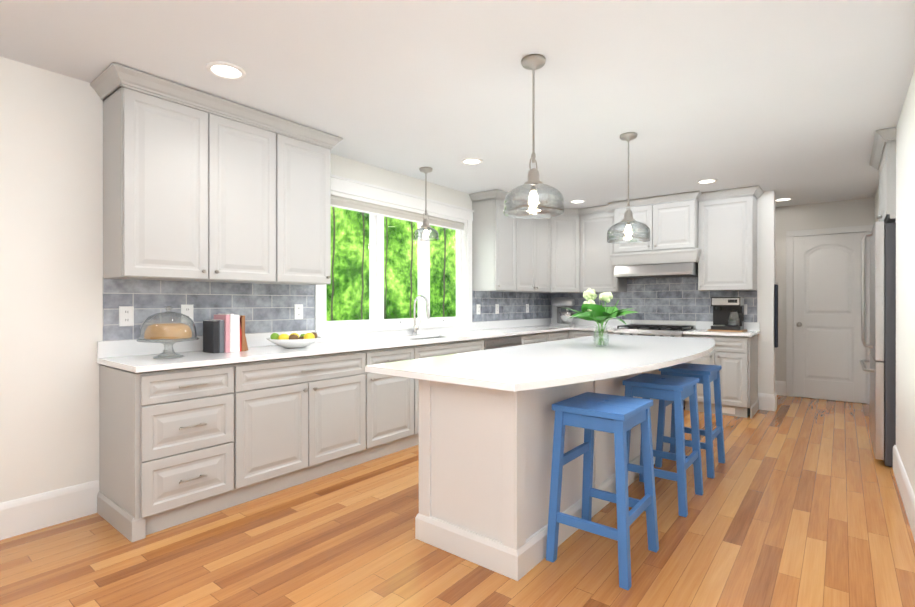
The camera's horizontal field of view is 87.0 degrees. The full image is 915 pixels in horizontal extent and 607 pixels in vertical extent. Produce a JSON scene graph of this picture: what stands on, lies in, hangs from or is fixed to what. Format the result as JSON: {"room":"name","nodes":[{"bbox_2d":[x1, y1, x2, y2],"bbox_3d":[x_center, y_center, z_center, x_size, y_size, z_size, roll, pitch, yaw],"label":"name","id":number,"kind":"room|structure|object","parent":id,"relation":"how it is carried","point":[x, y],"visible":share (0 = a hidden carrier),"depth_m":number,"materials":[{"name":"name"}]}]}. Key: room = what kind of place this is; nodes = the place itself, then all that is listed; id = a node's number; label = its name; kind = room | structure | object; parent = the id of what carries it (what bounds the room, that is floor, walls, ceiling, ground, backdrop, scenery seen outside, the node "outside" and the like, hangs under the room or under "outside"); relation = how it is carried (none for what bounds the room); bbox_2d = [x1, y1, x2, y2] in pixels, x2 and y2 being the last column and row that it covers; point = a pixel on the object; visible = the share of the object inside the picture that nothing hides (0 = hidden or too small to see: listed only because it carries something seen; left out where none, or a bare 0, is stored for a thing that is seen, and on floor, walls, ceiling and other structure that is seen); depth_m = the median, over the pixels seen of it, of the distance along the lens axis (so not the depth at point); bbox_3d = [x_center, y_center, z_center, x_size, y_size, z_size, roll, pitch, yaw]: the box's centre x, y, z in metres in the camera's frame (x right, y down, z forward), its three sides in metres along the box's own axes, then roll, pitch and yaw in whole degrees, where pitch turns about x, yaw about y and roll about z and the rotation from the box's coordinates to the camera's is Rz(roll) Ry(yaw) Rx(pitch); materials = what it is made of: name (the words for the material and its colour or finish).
{"room":"kitchen","nodes":[
{"label":"kitchen","id":0,"kind":"room"},
{"bbox_2d":[0,57,502,502],"bbox_3d":[-1.062,-0.030,4.138,0.160,2.440,10.150,0,0,39],"label":"wall","id":1,"kind":"structure","parent":0,"point":[51,229],"depth_m":2.60,"materials":[{"name":"paint"}]},
{"bbox_2d":[0,480,99,539],"bbox_3d":[-3.030,1.101,1.527,0.015,0.183,3.150,0,0,39],"label":"baseboard","id":2,"kind":"structure","parent":1,"relation":"attached to","point":[23,515],"depth_m":2.57,"materials":[{"name":"white wood"}]},
{"bbox_2d":[119,306,133,326],"bbox_3d":[-1.961,0.076,2.860,0.008,0.118,0.075,0,0,39],"label":"electrical outlet plate","id":3,"kind":"object","parent":1,"relation":"attached to","point":[126,315],"visible":1,"depth_m":2.86,"materials":[{"name":"plastic"}]},
{"bbox_2d":[181,305,193,322],"bbox_3d":[-1.749,0.066,3.126,0.008,0.118,0.075,0,0,39],"label":"electrical outlet plate","id":4,"kind":"object","parent":1,"relation":"attached to","point":[187,310],"visible":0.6,"depth_m":3.12,"materials":[{"name":"plastic"}]},
{"bbox_2d":[98,66,281,283],"bbox_3d":[-1.633,-0.694,3.024,0.327,1.100,0.897,0,0,39],"label":"upper cabinet","id":5,"kind":"object","parent":1,"relation":"attached to","point":[199,186],"depth_m":2.82,"materials":[{"name":"paint"}]},
{"bbox_2d":[103,278,314,340],"bbox_3d":[-1.596,0.031,3.332,0.007,0.370,1.424,0,0,39],"label":"backsplash","id":6,"kind":"structure","parent":1,"relation":"attached to","point":[265,308],"depth_m":3.22,"materials":[{"name":"grey tile"}]},
{"bbox_2d":[294,304,302,319],"bbox_3d":[-1.239,0.065,3.768,0.008,0.118,0.075,0,0,39],"label":"electrical outlet plate","id":7,"kind":"object","parent":1,"relation":"attached to","point":[298,311],"visible":1,"depth_m":3.76,"materials":[{"name":"plastic"}]},
{"bbox_2d":[278,118,333,284],"bbox_3d":[-1.214,-0.695,3.550,0.327,1.100,0.448,0,0,39],"label":"upper cabinet","id":8,"kind":"object","parent":1,"relation":"attached to","point":[304,154],"depth_m":3.44,"materials":[{"name":"paint"}]},
{"bbox_2d":[97,318,551,357],"bbox_3d":[-0.342,0.261,4.882,0.021,0.095,5.470,0,0,39],"label":"countertop","id":9,"kind":"structure","parent":1,"relation":"attached to","point":[118,348],"depth_m":3.54,"materials":[{"name":"white stone"}]},
{"bbox_2d":[315,174,474,333],"bbox_3d":[-0.530,-0.410,4.737,0.185,1.312,2.124,0,0,39],"label":"window unit","id":10,"kind":"structure","parent":1,"relation":"in","point":[351,194],"depth_m":4.61,"materials":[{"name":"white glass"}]},
{"bbox_2d":[476,304,479,313],"bbox_3d":[0.247,0.068,5.633,0.008,0.118,0.075,0,0,39],"label":"electrical outlet plate","id":11,"kind":"object","parent":1,"relation":"attached to","point":[477,308],"visible":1,"depth_m":5.62,"materials":[{"name":"plastic"}]},
{"bbox_2d":[470,190,517,291],"bbox_3d":[0.433,-0.697,5.618,0.327,1.100,0.440,0,0,39],"label":"upper cabinet","id":12,"kind":"object","parent":1,"relation":"attached to","point":[494,234],"depth_m":5.47,"materials":[{"name":"paint"}]},
{"bbox_2d":[495,304,498,313],"bbox_3d":[0.490,0.068,5.938,0.008,0.118,0.075,0,0,39],"label":"electrical outlet plate","id":13,"kind":"object","parent":1,"relation":"attached to","point":[496,308],"visible":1,"depth_m":5.93,"materials":[{"name":"plastic"}]},
{"bbox_2d":[472,291,550,321],"bbox_3d":[0.750,0.028,6.278,0.007,0.370,1.904,0,0,39],"label":"backsplash","id":14,"kind":"structure","parent":1,"relation":"attached to","point":[512,305],"depth_m":6.18,"materials":[{"name":"grey tile"}]},
{"bbox_2d":[518,198,549,292],"bbox_3d":[0.839,-0.698,6.129,0.327,1.100,0.865,0,0,39],"label":"upper cabinet","id":15,"kind":"object","parent":1,"relation":"attached to","point":[533,233],"depth_m":6.00,"materials":[{"name":"paint"}]},
{"bbox_2d":[550,208,581,292],"bbox_3d":[1.426,-0.700,6.392,0.285,1.096,0.284,0,0,39],"label":"upper cabinet","id":16,"kind":"object","parent":1,"relation":"attached to","point":[566,228],"depth_m":6.38,"materials":[{"name":"paint"}]},
{"bbox_2d":[0,395,914,606],"bbox_3d":[0.765,1.241,2.813,5.050,0.100,10.350,0,0,39],"label":"floor","id":17,"kind":"structure","parent":0,"point":[798,502],"depth_m":2.35,"materials":[{"name":"brown wood"}]},
{"bbox_2d":[97,362,240,541],"bbox_3d":[-1.667,0.772,2.776,0.580,0.838,0.500,0,0,39],"label":"base cabinet","id":18,"kind":"object","parent":17,"relation":"on","point":[195,432],"depth_m":2.58,"materials":[{"name":"paint"}]},
{"bbox_2d":[97,326,568,373],"bbox_3d":[-0.114,0.324,4.704,0.607,0.030,5.474,0,0,39],"label":"countertop","id":19,"kind":"structure","parent":18,"relation":"on","point":[135,363],"depth_m":3.19,"materials":[{"name":"white stone"}]},
{"bbox_2d":[136,306,198,358],"bbox_3d":[-1.661,0.161,2.775,0.312,0.298,0.312,0,0,39],"label":"cake stand","id":20,"kind":"object","parent":19,"relation":"on","point":[172,331],"visible":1,"depth_m":2.72,"materials":[{"name":"clear glass"}]},
{"bbox_2d":[203,314,247,352],"bbox_3d":[-1.495,0.188,3.120,0.170,0.244,0.218,0,0,39],"label":"books","id":21,"kind":"object","parent":19,"relation":"on","point":[223,333],"visible":1,"depth_m":3.06,"materials":[{"name":"paper"}]},
{"bbox_2d":[266,332,320,347],"bbox_3d":[-1.154,0.256,3.413,0.370,0.106,0.370,0,0,39],"label":"fruit bowl","id":22,"kind":"object","parent":19,"relation":"on","point":[294,340],"visible":1,"depth_m":3.31,"materials":[{"name":"white ceramic"}]},
{"bbox_2d":[409,294,429,333],"bbox_3d":[-0.336,0.111,4.644,0.224,0.396,0.102,0,0,39],"label":"faucet","id":23,"kind":"object","parent":19,"relation":"on","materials":[{"name":"silver metal"}]},
{"bbox_2d":[425,334,456,337],"bbox_3d":[-0.263,0.423,4.531,0.424,0.192,0.783,0,0,39],"label":"sink","id":24,"kind":"object","parent":19,"relation":"in","point":[426,335],"depth_m":4.87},
{"bbox_2d":[550,297,574,325],"bbox_3d":[1.448,0.108,6.607,0.330,0.395,0.210,0,0,39],"label":"stand mixer","id":25,"kind":"object","parent":19,"relation":"on","point":[558,315],"visible":0.96,"depth_m":6.55,"materials":[{"name":"silver metal"}]},
{"bbox_2d":[241,350,368,503],"bbox_3d":[-1.203,0.771,3.358,0.580,0.838,0.987,0,0,39],"label":"base cabinet","id":26,"kind":"object","parent":17,"relation":"on","point":[303,420],"depth_m":3.14,"materials":[{"name":"paint"}]},
{"bbox_2d":[369,346,416,460],"bbox_3d":[-0.736,0.771,3.946,0.580,0.838,0.515,0,0,39],"label":"base cabinet","id":27,"kind":"object","parent":17,"relation":"on","point":[392,399],"depth_m":3.77,"materials":[{"name":"paint"}]},
{"bbox_2d":[417,338,488,444],"bbox_3d":[-0.265,0.770,4.537,0.580,0.838,0.996,0,0,39],"label":"base cabinet","id":28,"kind":"object","parent":17,"relation":"on","point":[438,348],"depth_m":4.29,"materials":[{"name":"paint"}]},
{"bbox_2d":[489,334,524,348],"bbox_3d":[0.263,0.770,5.200,0.580,0.838,0.699,0,0,39],"label":"dishwasher","id":29,"kind":"object","parent":17,"relation":"on","point":[518,339],"depth_m":5.06,"materials":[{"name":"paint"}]},
{"bbox_2d":[525,334,548,344],"bbox_3d":[0.674,0.769,5.716,0.580,0.838,0.620,0,0,39],"label":"base cabinet","id":30,"kind":"object","parent":17,"relation":"on","point":[529,338],"depth_m":5.55,"materials":[{"name":"paint"}]},
{"bbox_2d":[415,374,671,580],"bbox_3d":[0.849,0.766,3.295,0.604,0.850,2.654,0,0,39],"label":"kitchen island","id":31,"kind":"object","parent":17,"relation":"on","point":[486,424],"depth_m":2.27,"materials":[{"name":"paint"}]},
{"bbox_2d":[365,334,714,397],"bbox_3d":[0.977,0.326,3.289,1.168,0.030,3.160,0,0,39],"label":"island countertop","id":32,"kind":"structure","parent":31,"relation":"on","point":[566,368],"depth_m":2.55,"materials":[{"name":"white stone"}]},
{"bbox_2d":[566,288,636,346],"bbox_3d":[1.063,0.098,3.457,0.510,0.422,0.556,0,0,39],"label":"flower vase","id":33,"kind":"object","parent":32,"relation":"on","point":[593,311],"visible":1,"depth_m":3.45,"materials":[{"name":"clear glass"}]},
{"bbox_2d":[549,330,568,340],"bbox_3d":[1.042,0.768,6.177,0.580,0.838,0.561,0,0,39],"label":"base cabinet","id":34,"kind":"object","parent":17,"relation":"on","point":[557,334],"depth_m":6.01,"materials":[{"name":"paint"}]},
{"bbox_2d":[569,330,613,338],"bbox_3d":[1.844,0.768,6.263,0.618,0.838,0.595,0,0,39],"label":"base cabinet","id":35,"kind":"object","parent":17,"relation":"on","point":[572,333],"depth_m":6.10,"materials":[{"name":"paint"}]},
{"bbox_2d":[569,326,623,329],"bbox_3d":[1.855,0.322,6.235,0.566,0.030,0.624,0,0,39],"label":"countertop","id":36,"kind":"structure","parent":35,"relation":"on","point":[570,327],"depth_m":6.18,"materials":[{"name":"white stone"}]},
{"bbox_2d":[546,392,658,589],"bbox_3d":[0.693,0.829,2.288,0.385,0.725,0.430,0,0,39],"label":"stool","id":37,"kind":"object","parent":17,"relation":"on","point":[619,417],"visible":1,"depth_m":2.22,"materials":[{"name":"blue wood"}]},
{"bbox_2d":[613,323,694,408],"bbox_3d":[2.351,0.723,5.779,0.770,0.930,0.673,0,0,39],"label":"range","id":38,"kind":"object","parent":17,"relation":"on","point":[672,330],"visible":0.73,"depth_m":5.64,"materials":[{"name":"silver metal"}]},
{"bbox_2d":[623,373,702,516],"bbox_3d":[1.256,0.828,2.971,0.385,0.725,0.430,0,0,39],"label":"stool","id":39,"kind":"object","parent":17,"relation":"on","point":[677,390],"visible":0.81,"depth_m":2.86,"materials":[{"name":"blue wood"}]},
{"bbox_2d":[655,363,724,477],"bbox_3d":[1.722,0.828,3.565,0.385,0.725,0.430,0,0,39],"label":"stool","id":40,"kind":"object","parent":17,"relation":"on","point":[705,374],"visible":0.83,"depth_m":3.50,"materials":[{"name":"blue wood"}]},
{"bbox_2d":[684,334,758,418],"bbox_3d":[2.943,0.769,5.388,0.629,0.838,0.595,0,0,39],"label":"base cabinet","id":41,"kind":"object","parent":17,"relation":"on","point":[737,357],"depth_m":5.09,"materials":[{"name":"paint"}]},
{"bbox_2d":[683,330,759,337],"bbox_3d":[2.941,0.323,5.371,0.651,0.030,0.624,0,0,39],"label":"countertop","id":42,"kind":"structure","parent":41,"relation":"on","point":[749,333],"depth_m":5.13,"materials":[{"name":"white stone"}]},
{"bbox_2d":[707,297,746,331],"bbox_3d":[3.028,0.119,5.413,0.350,0.376,0.300,0,0,39],"label":"coffee maker","id":43,"kind":"object","parent":42,"relation":"on","point":[728,314],"visible":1,"depth_m":5.35,"materials":[{"name":"black plastic"}]},
{"bbox_2d":[860,221,895,466],"bbox_3d":[3.619,0.295,3.665,0.847,1.790,0.890,0,0,39],"label":"refrigerator","id":44,"kind":"object","parent":17,"relation":"on","point":[882,345],"visible":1,"depth_m":3.52,"materials":[{"name":"silver metal"}]},
{"bbox_2d":[0,0,914,208],"bbox_3d":[0.765,-1.299,2.810,5.050,0.100,10.350,0,0,39],"label":"ceiling","id":45,"kind":"structure","parent":0,"point":[800,102],"depth_m":2.65,"materials":[{"name":"paint"}]},
{"bbox_2d":[206,61,245,79],"bbox_3d":[-1.238,-1.244,2.583,0.196,0.009,0.196,0,0,39],"label":"recessed light","id":46,"kind":"object","parent":45,"relation":"in","point":[225,70],"visible":1,"depth_m":2.58,"materials":[{"name":"white plastic"}]},
{"bbox_2d":[413,167,438,240],"bbox_3d":[-0.293,-0.922,4.477,0.235,0.657,0.235,0,0,39],"label":"pendant light","id":47,"kind":"object","parent":45,"relation":"hanging from","point":[426,226],"visible":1,"depth_m":4.46,"materials":[{"name":"clear glass"}]},
{"bbox_2d":[461,158,482,164],"bbox_3d":[0.127,-1.245,4.232,0.196,0.009,0.196,0,0,39],"label":"recessed light","id":48,"kind":"object","parent":45,"relation":"in","point":[471,161],"visible":0.96,"depth_m":4.24,"materials":[{"name":"white plastic"}]},
{"bbox_2d":[504,54,563,218],"bbox_3d":[0.390,-0.855,2.476,0.305,0.787,0.305,0,0,39],"label":"pendant light","id":49,"kind":"object","parent":45,"relation":"hanging from","point":[533,63],"visible":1,"depth_m":2.46,"materials":[{"name":"clear glass"}]},
{"bbox_2d":[569,199,585,202],"bbox_3d":[1.467,-1.247,5.900,0.196,0.009,0.196,0,0,39],"label":"recessed light","id":50,"kind":"object","parent":45,"relation":"in","point":[577,201],"visible":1,"depth_m":5.90,"materials":[{"name":"white plastic"}]},
{"bbox_2d":[607,132,650,243],"bbox_3d":[1.268,-0.856,3.579,0.305,0.787,0.305,0,0,39],"label":"pendant light","id":51,"kind":"object","parent":45,"relation":"hanging from","point":[628,220],"visible":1,"depth_m":3.55,"materials":[{"name":"clear glass"}]},
{"bbox_2d":[696,179,717,183],"bbox_3d":[2.546,-1.246,4.926,0.196,0.009,0.196,0,0,39],"label":"recessed light","id":52,"kind":"object","parent":45,"relation":"in","point":[705,181],"visible":1,"depth_m":4.93,"materials":[{"name":"white plastic"}]},
{"bbox_2d":[775,197,792,201],"bbox_3d":[3.913,-1.247,5.793,0.196,0.009,0.196,0,0,39],"label":"recessed light","id":53,"kind":"object","parent":45,"relation":"in","point":[782,199],"visible":0.98,"depth_m":5.79,"materials":[{"name":"white plastic"}]},
{"bbox_2d":[566,190,774,393],"bbox_3d":[2.474,-0.033,6.250,2.740,2.440,0.160,0,0,39],"label":"wall","id":54,"kind":"structure","parent":0,"point":[766,270],"depth_m":5.39,"materials":[{"name":"paint"}]},
{"bbox_2d":[582,202,629,292],"bbox_3d":[1.921,-0.698,6.375,0.520,1.100,0.328,0,0,39],"label":"upper cabinet","id":55,"kind":"object","parent":54,"relation":"attached to","point":[602,272],"depth_m":6.23,"materials":[{"name":"paint"}]},
{"bbox_2d":[551,277,756,321],"bbox_3d":[2.361,-0.130,6.233,2.584,0.685,0.007,0,0,39],"label":"backsplash","id":56,"kind":"structure","parent":54,"relation":"attached to","point":[677,298],"depth_m":6.03,"materials":[{"name":"grey tile"}]},
{"bbox_2d":[614,191,697,257],"bbox_3d":[2.444,-0.930,5.875,0.920,0.635,0.458,0,0,39],"label":"upper cabinet","id":57,"kind":"object","parent":54,"relation":"attached to","point":[673,226],"depth_m":5.62,"materials":[{"name":"paint"}]},
{"bbox_2d":[561,319,759,329],"bbox_3d":[2.372,0.260,6.204,2.580,0.095,0.020,0,0,39],"label":"backsplash","id":58,"kind":"structure","parent":54,"relation":"attached to","point":[578,322],"depth_m":6.33,"materials":[{"name":"white stone"}]},
{"bbox_2d":[694,186,757,290],"bbox_3d":[3.058,-0.697,5.470,0.545,1.100,0.328,0,0,39],"label":"upper cabinet","id":59,"kind":"object","parent":54,"relation":"attached to","point":[725,259],"depth_m":5.33,"materials":[{"name":"paint"}]},
{"bbox_2d":[744,304,746,314],"bbox_3d":[3.261,0.068,5.506,0.075,0.118,0.008,0,0,39],"label":"electrical outlet plate","id":60,"kind":"object","parent":54,"relation":"attached to","point":[745,309],"visible":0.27,"depth_m":5.49,"materials":[{"name":"plastic"}]},
{"bbox_2d":[758,389,779,408],"bbox_3d":[2.534,1.096,6.316,2.755,0.183,0.015,0,0,39],"label":"baseboard","id":61,"kind":"structure","parent":54,"relation":"attached to","point":[766,401],"depth_m":5.37,"materials":[{"name":"white wood"}]},
{"bbox_2d":[774,283,777,347],"bbox_3d":[3.418,0.129,5.206,0.032,0.697,0.308,0,0,39],"label":"picture frame","id":62,"kind":"object","parent":54,"relation":"attached to","point":[775,315],"visible":0.98,"depth_m":5.23,"materials":[{"name":"grey"}]},
{"bbox_2d":[775,197,874,403],"bbox_3d":[3.954,-0.033,6.536,4.700,2.440,0.150,0,0,39],"label":"wall","id":63,"kind":"structure","parent":0,"point":[848,213],"depth_m":6.13,"materials":[{"name":"paint"}]},
{"bbox_2d":[775,381,785,395],"bbox_3d":[3.146,1.095,7.075,2.765,0.183,0.015,0,0,39],"label":"baseboard","id":64,"kind":"structure","parent":63,"relation":"attached to","point":[781,385],"depth_m":6.24,"materials":[{"name":"white wood"}]},
{"bbox_2d":[786,225,873,403],"bbox_3d":[4.537,0.130,5.908,0.855,2.115,0.102,0,0,39],"label":"hallway door","id":65,"kind":"structure","parent":63,"relation":"in","point":[827,351],"depth_m":5.93,"materials":[{"name":"paint"}]},
{"bbox_2d":[875,69,914,493],"bbox_3d":[2.275,-0.028,1.513,1.070,2.440,9.800,0,0,39],"label":"wall","id":66,"kind":"structure","parent":0,"point":[905,286],"depth_m":2.88,"materials":[{"name":"paint"}]},
{"bbox_2d":[893,445,914,540],"bbox_3d":[0.964,1.102,0.740,0.015,0.183,6.955,0,0,39],"label":"baseboard","id":67,"kind":"structure","parent":66,"relation":"attached to","point":[907,494],"depth_m":2.81,"materials":[{"name":"white wood"}]},
{"bbox_3d":[4.132,-0.029,3.259,0.340,2.440,0.965,0,0,39],"label":"wall","id":68,"kind":"structure","parent":0,"visible":0},
{"bbox_2d":[869,127,895,224],"bbox_3d":[3.668,-0.027,3.628,0.835,2.435,1.075,0,0,39],"label":"upper cabinet","id":69,"kind":"object","parent":68,"relation":"attached to","point":[883,158],"visible":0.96,"depth_m":3.48,"materials":[{"name":"paint"}]},
{"label":"outside","id":70,"kind":"structure","parent":0,"visible":0},
{"bbox_2d":[326,206,455,320],"bbox_3d":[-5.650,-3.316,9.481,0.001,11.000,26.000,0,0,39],"label":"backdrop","id":71,"kind":"structure","parent":70,"point":[360,221],"depth_m":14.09,"materials":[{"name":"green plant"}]}
]}

